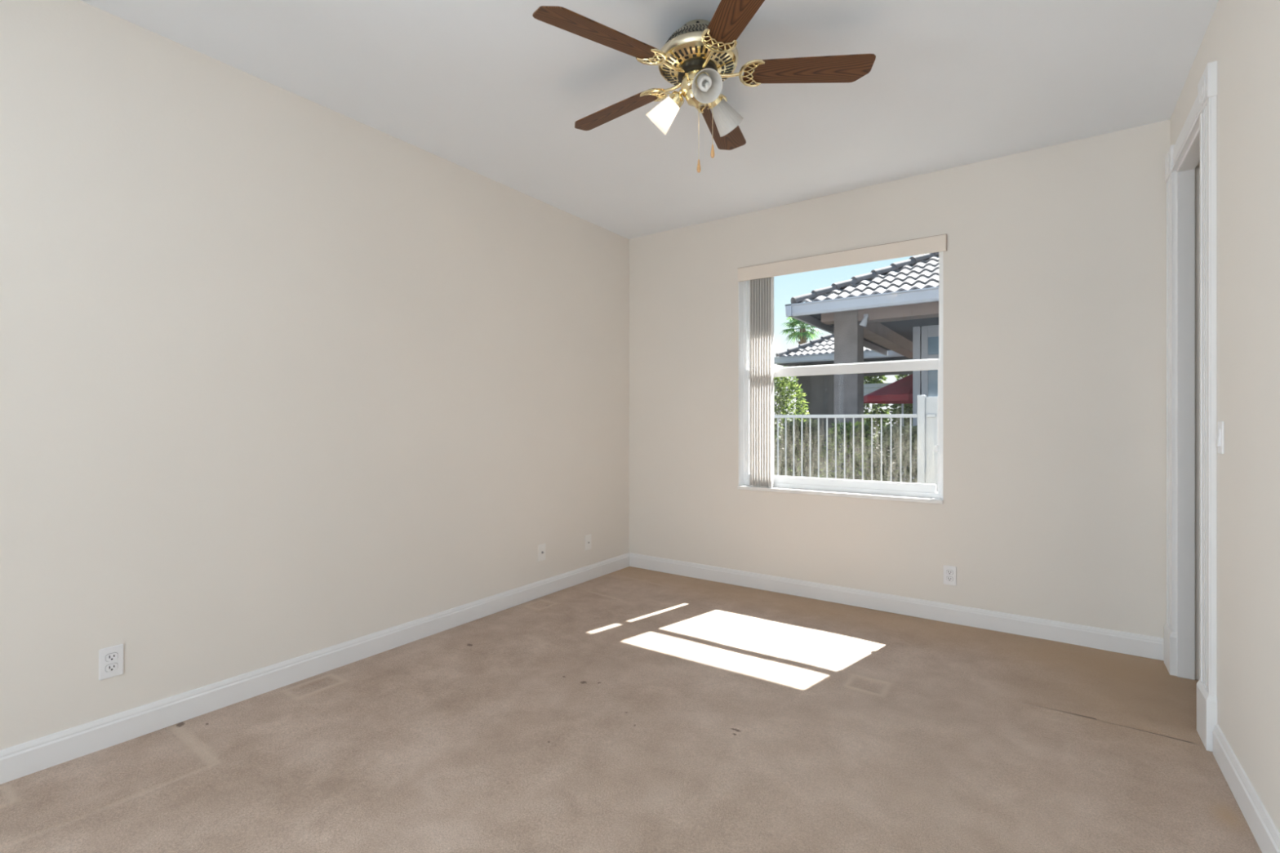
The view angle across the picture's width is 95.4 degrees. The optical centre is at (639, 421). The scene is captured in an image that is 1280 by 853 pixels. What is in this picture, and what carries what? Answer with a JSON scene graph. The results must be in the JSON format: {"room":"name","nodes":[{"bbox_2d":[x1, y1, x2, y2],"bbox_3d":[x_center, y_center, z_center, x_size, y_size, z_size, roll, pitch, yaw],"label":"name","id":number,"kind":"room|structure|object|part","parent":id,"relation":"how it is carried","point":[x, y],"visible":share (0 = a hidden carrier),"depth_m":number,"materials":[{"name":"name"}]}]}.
{"room":"empty bedroom","nodes":[
{"label":"empty bedroom","id":0,"kind":"room"},
{"bbox_2d":[0,0,629,750],"bbox_3d":[-2.016,-0.158,2.266,0.150,2.840,6.903,0,0,35],"label":"wall","id":1,"kind":"structure","parent":0,"point":[285,375],"depth_m":2.55,"materials":[{"name":"beige paint"}]},
{"bbox_2d":[98,644,123,679],"bbox_3d":[-1.979,0.901,2.180,0.010,0.115,0.070,0,0,35],"label":"wall outlet","id":2,"kind":"object","parent":1,"relation":"attached to","point":[110,659],"visible":1,"depth_m":2.18,"materials":[{"name":"white plastic"}]},
{"bbox_2d":[105,662,117,671],"bbox_3d":[-1.978,0.921,2.179,0.001,0.029,0.035,0,0,35],"label":"receptacle","id":3,"kind":"object","parent":2,"relation":"attached to","point":[109,667],"depth_m":2.18,"materials":[{"name":"white plastic"}]},
{"bbox_2d":[105,652,117,661],"bbox_3d":[-1.977,0.882,2.178,0.004,0.029,0.035,0,0,35],"label":"receptacle","id":4,"kind":"object","parent":2,"relation":"attached to","point":[109,656],"depth_m":2.18,"materials":[{"name":"white plastic"}]},
{"bbox_2d":[0,552,630,784],"bbox_3d":[-1.963,1.157,2.198,0.015,0.110,6.553,0,0,35],"label":"baseboard","id":5,"kind":"structure","parent":1,"relation":"attached to","point":[25,758],"depth_m":2.55,"materials":[{"name":"white paint"}]},
{"bbox_2d":[537,543,545,561],"bbox_3d":[-0.677,0.909,4.037,0.016,0.115,0.070,0,0,35],"label":"wall jack plate","id":6,"kind":"object","parent":1,"relation":"attached to","point":[541,548],"visible":1,"depth_m":4.03,"materials":[{"name":"beige plastic"}]},
{"bbox_2d":[585,533,591,550],"bbox_3d":[-0.394,0.924,4.447,0.009,0.115,0.070,0,0,35],"label":"wall jack plate","id":7,"kind":"object","parent":1,"relation":"attached to","point":[588,538],"visible":1,"depth_m":4.44,"materials":[{"name":"beige plastic"}]},
{"bbox_2d":[0,566,1262,852],"bbox_3d":[-0.281,1.229,0.930,4.226,0.047,6.703,0,0,35],"label":"floor","id":8,"kind":"structure","parent":0,"point":[629,709],"depth_m":2.14,"materials":[{"name":"beige carpet"}]},
{"bbox_2d":[80,0,1218,239],"bbox_3d":[-0.197,-1.552,0.963,4.326,0.050,6.553,0,0,35],"label":"ceiling","id":9,"kind":"structure","parent":0,"point":[496,91],"depth_m":2.60,"materials":[{"name":"white paint"}]},
{"bbox_2d":[532,0,875,173],"bbox_3d":[0.207,-1.262,2.318,1.262,0.532,1.282,0,0,35],"label":"ceiling fan","id":10,"kind":"object","parent":9,"relation":"hanging from","point":[700,55],"visible":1,"depth_m":2.21,"materials":[{"name":"brown wood"}]},
{"bbox_3d":[-0.131,-1.361,2.053,0.488,0.006,0.134,0,12,-33],"label":"blade","id":11,"kind":"part","parent":10,"relation":"part of","materials":[{"name":"brown wood"}]},
{"bbox_3d":[-0.102,-1.361,2.551,0.488,0.006,0.134,0,12,39],"label":"blade","id":12,"kind":"part","parent":10,"relation":"part of","materials":[{"name":"brown wood"}]},
{"bbox_3d":[0.095,-1.236,2.351,0.147,0.142,0.112,0,0,35],"label":"lamp shade","id":13,"kind":"part","parent":10,"relation":"part of","materials":[{"name":"white glass"}]},
{"bbox_2d":[667,90,684,107],"bbox_3d":[0.149,-1.286,2.330,0.060,0.064,0.072,0,0,35],"label":"socket","id":14,"kind":"object","parent":10,"relation":"attached to","point":[675,100],"depth_m":2.31,"materials":[{"name":"gold metal"}]},
{"bbox_2d":[666,23,707,43],"bbox_3d":[0.226,-1.455,2.283,0.293,0.043,0.293,0,0,35],"label":"vent","id":15,"kind":"object","parent":10,"relation":"attached to","point":[691,28],"depth_m":2.16,"materials":[{"name":"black metal"}]},
{"bbox_2d":[658,40,737,88],"bbox_3d":[0.226,-1.383,2.283,0.304,0.026,0.304,0,0,35],"label":"vent","id":16,"kind":"object","parent":10,"relation":"attached to","point":[680,54],"depth_m":2.21,"materials":[{"name":"gold metal"}]},
{"bbox_2d":[691,70,708,86],"bbox_3d":[0.235,-1.286,2.190,0.066,0.064,0.064,0,0,35],"label":"socket","id":17,"kind":"object","parent":10,"relation":"attached to","point":[705,73],"depth_m":2.17,"materials":[{"name":"gold metal"}]},
{"bbox_3d":[0.237,-1.253,2.156,0.051,0.081,0.078,0,0,-6],"label":"bulb","id":18,"kind":"part","parent":10,"relation":"part of","materials":[{"name":"white glass"}]},
{"bbox_3d":[0.229,-1.236,2.131,0.109,0.142,0.146,0,0,-22],"label":"lamp shade","id":19,"kind":"part","parent":10,"relation":"part of","materials":[{"name":"white glass"}]},
{"bbox_2d":[707,94,723,109],"bbox_3d":[0.301,-1.286,2.338,0.064,0.064,0.066,0,0,3],"label":"socket","id":20,"kind":"object","parent":10,"relation":"attached to","point":[717,104],"depth_m":2.32,"materials":[{"name":"gold metal"}]},
{"bbox_3d":[0.380,-1.361,2.678,0.134,0.006,0.488,-13,-5,21],"label":"blade","id":21,"kind":"part","parent":10,"relation":"part of","materials":[{"name":"brown wood"}]},
{"bbox_3d":[0.355,-1.236,2.364,0.112,0.142,0.146,0,0,35],"label":"lamp shade","id":22,"kind":"part","parent":10,"relation":"part of","materials":[{"name":"white glass"}]},
{"bbox_3d":[0.334,-1.361,1.873,0.134,0.006,0.488,12,-3,-14],"label":"blade","id":23,"kind":"part","parent":10,"relation":"part of","materials":[{"name":"brown wood"}]},
{"bbox_3d":[0.649,-1.361,2.258,0.488,0.006,0.134,0,-12,3],"label":"blade","id":24,"kind":"part","parent":10,"relation":"part of","materials":[{"name":"brown wood"}]},
{"bbox_2d":[629,120,1169,638],"bbox_3d":[1.739,-0.133,3.730,4.326,2.790,0.200,0,0,35],"label":"wall","id":25,"kind":"structure","parent":0,"point":[1054,506],"depth_m":3.40,"materials":[{"name":"beige paint"}]},
{"bbox_2d":[737,251,942,504],"bbox_3d":[1.325,-0.309,3.981,1.358,1.623,0.168,0,0,35],"label":"window","id":26,"kind":"structure","parent":25,"relation":"in","point":[864,489],"depth_m":3.94,"materials":[{"name":"white aluminium"},{"name":"clear glass"},{"name":"white marble"}]},
{"bbox_3d":[1.310,0.490,3.959,1.358,0.025,0.116,0,0,35],"label":"sill","id":27,"kind":"part","parent":26,"relation":"part of","materials":[{"name":"white stone"}]},
{"bbox_2d":[737,234,946,487],"bbox_3d":[1.313,-0.329,3.947,1.379,1.606,0.102,0,0,35],"label":"vertical blind","id":28,"kind":"object","parent":26,"relation":"attached to","point":[760,277],"visible":1,"depth_m":4.22,"materials":[{"name":"beige plastic"}]},
{"bbox_3d":[1.290,-1.082,3.915,1.379,0.100,0.011,0,0,35],"label":"edge trim","id":29,"kind":"part","parent":28,"relation":"part of","materials":[{"name":"beige plastic"}]},
{"bbox_3d":[1.341,0.031,4.007,1.305,0.833,0.026,0,0,35],"label":"sash","id":30,"kind":"part","parent":26,"relation":"part of","materials":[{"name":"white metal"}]},
{"bbox_3d":[1.282,0.402,4.029,1.127,0.007,0.006,0,0,35],"label":"lift rail","id":31,"kind":"part","parent":26,"relation":"part of","materials":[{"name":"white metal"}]},
{"bbox_3d":[1.359,-0.712,4.033,1.305,0.758,0.030,0,0,35],"label":"sash","id":32,"kind":"part","parent":26,"relation":"part of","materials":[{"name":"white metal"}]},
{"bbox_2d":[629,552,1164,660],"bbox_3d":[1.298,1.157,3.907,3.371,0.110,0.015,0,0,35],"label":"baseboard","id":33,"kind":"structure","parent":25,"relation":"attached to","point":[1120,642],"depth_m":3.57,"materials":[{"name":"white paint"}]},
{"bbox_2d":[943,564,956,585],"bbox_3d":[1.869,0.929,3.511,0.070,0.115,0.010,0,0,35],"label":"wall outlet","id":34,"kind":"object","parent":25,"relation":"attached to","point":[949,571],"visible":1,"depth_m":3.51,"materials":[{"name":"white plastic"}]},
{"bbox_2d":[946,576,953,581],"bbox_3d":[1.868,0.949,3.510,0.035,0.029,0.001,0,0,35],"label":"receptacle","id":35,"kind":"object","parent":34,"relation":"attached to","point":[948,578],"depth_m":3.51,"materials":[{"name":"white plastic"}]},
{"bbox_2d":[946,569,953,574],"bbox_3d":[1.867,0.910,3.509,0.035,0.029,0.004,0,0,35],"label":"receptacle","id":36,"kind":"object","parent":34,"relation":"attached to","point":[948,571],"depth_m":3.51,"materials":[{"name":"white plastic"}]},
{"bbox_2d":[1169,0,1279,833],"bbox_3d":[0.808,-0.133,0.169,0.110,2.790,6.703,0,0,35],"label":"wall","id":37,"kind":"structure","parent":0,"point":[1242,36],"depth_m":1.81,"materials":[{"name":"beige paint"}]},
{"bbox_2d":[1164,60,1217,751],"bbox_3d":[2.393,-0.053,2.509,0.089,2.532,0.951,0,0,35],"label":"door frame","id":38,"kind":"structure","parent":37,"relation":"in","point":[1197,141],"depth_m":2.73,"materials":[{"name":"white paint"}]},
{"bbox_3d":[2.597,-0.092,2.842,0.022,2.210,0.155,0,0,35],"label":"casing","id":39,"kind":"part","parent":38,"relation":"part of","materials":[{"name":"white paint"}]},
{"bbox_3d":[2.373,-1.252,2.523,0.022,0.110,0.625,0,0,35],"label":"head casing","id":40,"kind":"part","parent":38,"relation":"part of","materials":[{"name":"white paint"}]},
{"bbox_3d":[2.150,-0.092,2.203,0.022,2.210,0.155,0,0,35],"label":"casing","id":41,"kind":"part","parent":38,"relation":"part of","materials":[{"name":"white paint"}]},
{"bbox_2d":[1215,421,1224,453],"bbox_3d":[2.066,0.058,2.076,0.014,0.115,0.070,0,0,35],"label":"light switch","id":42,"kind":"object","parent":37,"relation":"attached to","point":[1220,443],"visible":1,"depth_m":2.06,"materials":[{"name":"white plastic"}]},
{"bbox_2d":[1212,724,1279,852],"bbox_3d":[0.509,1.157,-0.149,0.015,0.110,5.540,0,0,35],"label":"baseboard","id":43,"kind":"structure","parent":37,"relation":"attached to","point":[1267,836],"depth_m":1.77,"materials":[{"name":"white paint"}]},
{"label":"outside","id":44,"kind":"structure","parent":0,"visible":0},
{"bbox_2d":[775,435,908,476],"bbox_3d":[14.287,1.512,29.151,70.000,0.100,55.847,0,0,35],"label":"ground","id":45,"kind":"structure","parent":44,"point":[886,468],"depth_m":18.18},
{"bbox_2d":[773,426,782,475],"bbox_3d":[1.746,0.696,8.854,0.914,1.538,0.976,0,0,35],"label":"shrub","id":46,"kind":"object","parent":45,"relation":"on","point":[775,435],"visible":0.02,"depth_m":8.74,"materials":[{"name":"green plant"}]},
{"bbox_2d":[773,365,812,474],"bbox_3d":[3.093,0.074,13.945,2.063,2.784,1.815,0,0,35],"label":"shrub","id":47,"kind":"object","parent":45,"relation":"on","point":[780,387],"visible":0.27,"depth_m":13.59,"materials":[{"name":"green plant"}]},
{"bbox_3d":[3.290,0.295,14.001,0.447,2.342,0.906,0,0,-18],"label":"stem","id":48,"kind":"part","parent":47,"relation":"part of","materials":[{"name":"plant"}]},
{"bbox_2d":[773,418,828,477],"bbox_3d":[2.360,0.708,8.518,0.901,1.514,0.974,0,0,35],"label":"shrub","id":49,"kind":"object","parent":45,"relation":"on","point":[806,425],"visible":0.56,"depth_m":8.38,"materials":[{"name":"green plant"}]},
{"bbox_3d":[2.364,0.839,8.539,0.367,1.253,0.193,0,0,31],"label":"stem","id":50,"kind":"part","parent":49,"relation":"part of","materials":[{"name":"plant"}]},
{"bbox_2d":[780,315,825,344],"bbox_3d":[10.100,-2.807,35.991,2.868,8.559,2.840,0,0,35],"label":"palm tree","id":51,"kind":"object","parent":45,"relation":"on","point":[802,335],"visible":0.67,"depth_m":35.89,"materials":[{"name":"green plant"}]},
{"bbox_2d":[773,333,912,468],"bbox_3d":[8.870,-1.112,18.630,7.102,5.148,6.500,0,0,35],"label":"house","id":52,"kind":"structure","parent":45,"relation":"on","point":[819,390],"depth_m":17.80,"materials":[{"name":"grey concrete"}]},
{"bbox_2d":[773,413,917,483],"bbox_3d":[1.545,0.688,7.827,4.010,1.550,0.050,0,0,35],"label":"picket fence","id":53,"kind":"object","parent":45,"relation":"on","point":[900,416],"visible":0.25,"depth_m":7.10,"materials":[{"name":"white plastic"}]},
{"bbox_3d":[1.556,-0.062,7.820,3.985,0.040,0.044,0,0,35],"label":"rail","id":54,"kind":"part","parent":53,"relation":"part of","materials":[{"name":"white plastic"}]},
{"bbox_2d":[816,419,880,480],"bbox_3d":[2.911,0.716,8.098,0.912,1.498,0.956,0,0,35],"label":"shrub","id":55,"kind":"object","parent":45,"relation":"on","point":[840,427],"visible":0.52,"depth_m":7.95,"materials":[{"name":"green plant"}]},
{"bbox_3d":[3.005,0.852,8.086,0.216,1.228,0.389,0,0,14],"label":"stem","id":56,"kind":"part","parent":55,"relation":"part of","materials":[{"name":"plant"}]},
{"bbox_2d":[785,252,938,482],"bbox_3d":[8.307,-1.252,10.359,9.100,5.468,7.300,0,0,35],"label":"house","id":57,"kind":"structure","parent":45,"relation":"on","point":[900,300],"depth_m":10.05,"materials":[{"name":"grey concrete"}]},
{"bbox_2d":[859,314,868,326],"bbox_3d":[3.790,-1.708,9.864,0.132,0.220,0.130,0,0,35],"label":"floodlight","id":58,"kind":"object","parent":57,"relation":"attached to","point":[864,322],"visible":1,"depth_m":9.82,"materials":[{"name":"white paint"}]},
{"bbox_3d":[6.069,-0.237,11.766,0.980,3.399,0.240,0,0,35],"label":"door frame","id":59,"kind":"part","parent":57,"relation":"part of","materials":[{"name":"white paint"}]},
{"bbox_3d":[6.089,-0.323,11.654,0.580,2.770,0.020,0,0,35],"label":"pane","id":60,"kind":"part","parent":57,"relation":"part of","materials":[{"name":"clear glass"}]},
{"bbox_2d":[863,375,890,451],"bbox_3d":[9.528,-0.768,24.419,2.012,4.464,2.120,0,0,35],"label":"tree","id":61,"kind":"object","parent":45,"relation":"on","point":[872,380],"visible":0.19,"depth_m":23.97,"materials":[{"name":"green plant"}]},
{"bbox_3d":[9.474,-0.364,24.316,0.782,3.658,0.518,0,0,24],"label":"stem","id":62,"kind":"part","parent":61,"relation":"part of","materials":[{"name":"plant"}]},
{"bbox_2d":[863,382,903,474],"bbox_3d":[6.562,0.207,16.186,1.500,2.510,0.090,0,0,35],"label":"screen","id":63,"kind":"object","parent":45,"relation":"on","point":[870,387],"visible":0.1,"depth_m":16.15,"materials":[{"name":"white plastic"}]},
{"bbox_3d":[7.135,0.212,15.810,0.050,2.500,0.050,0,0,35],"label":"post","id":64,"kind":"part","parent":63,"relation":"part of","materials":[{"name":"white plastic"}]},
{"bbox_2d":[863,373,912,404],"bbox_3d":[6.532,0.122,13.614,2.439,2.620,2.439,0,0,12],"label":"patio umbrella","id":65,"kind":"object","parent":45,"relation":"on","point":[899,392],"visible":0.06,"depth_m":13.17,"materials":[{"name":"red fabric"}]},
{"bbox_2d":[866,423,917,483],"bbox_3d":[3.465,0.744,7.760,0.895,1.443,1.003,0,0,35],"label":"shrub","id":66,"kind":"object","parent":45,"relation":"on","point":[895,428],"visible":0.48,"depth_m":7.61,"materials":[{"name":"green plant"}]},
{"bbox_3d":[3.477,0.869,7.760,0.388,1.194,0.230,0,0,35],"label":"stem","id":67,"kind":"part","parent":66,"relation":"part of","materials":[{"name":"plant"}]},
{"bbox_2d":[884,417,899,426],"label":"plant","id":68,"kind":"object","parent":45,"relation":"on","point":[897,423],"depth_m":16.61,"materials":[{"name":"green plant"}]},
{"bbox_2d":[886,404,912,414],"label":"plant","id":69,"kind":"object","parent":45,"relation":"on","point":[907,409],"depth_m":16.49,"materials":[{"name":"green plant"}]},
{"bbox_2d":[889,373,912,447],"bbox_3d":[11.102,-0.610,23.369,2.117,4.149,2.032,0,0,35],"label":"tree","id":70,"kind":"object","parent":45,"relation":"on","point":[897,377],"visible":0.03,"depth_m":23.45,"materials":[{"name":"green plant"}]},
{"bbox_2d":[903,417,912,426],"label":"plant","id":71,"kind":"object","parent":45,"relation":"on","point":[908,420],"depth_m":16.43,"materials":[{"name":"green plant"}]},
{"bbox_2d":[917,395,937,492],"bbox_3d":[3.771,0.583,6.271,1.423,1.760,0.100,0,0,35],"label":"gate panel","id":72,"kind":"object","parent":45,"relation":"on","point":[927,406],"visible":0.12,"depth_m":6.60,"materials":[{"name":"white plastic"}]},
{"bbox_3d":[3.221,0.583,6.655,0.080,1.760,0.100,0,0,35],"label":"post","id":73,"kind":"part","parent":72,"relation":"part of","materials":[{"name":"white plastic"}]}
]}

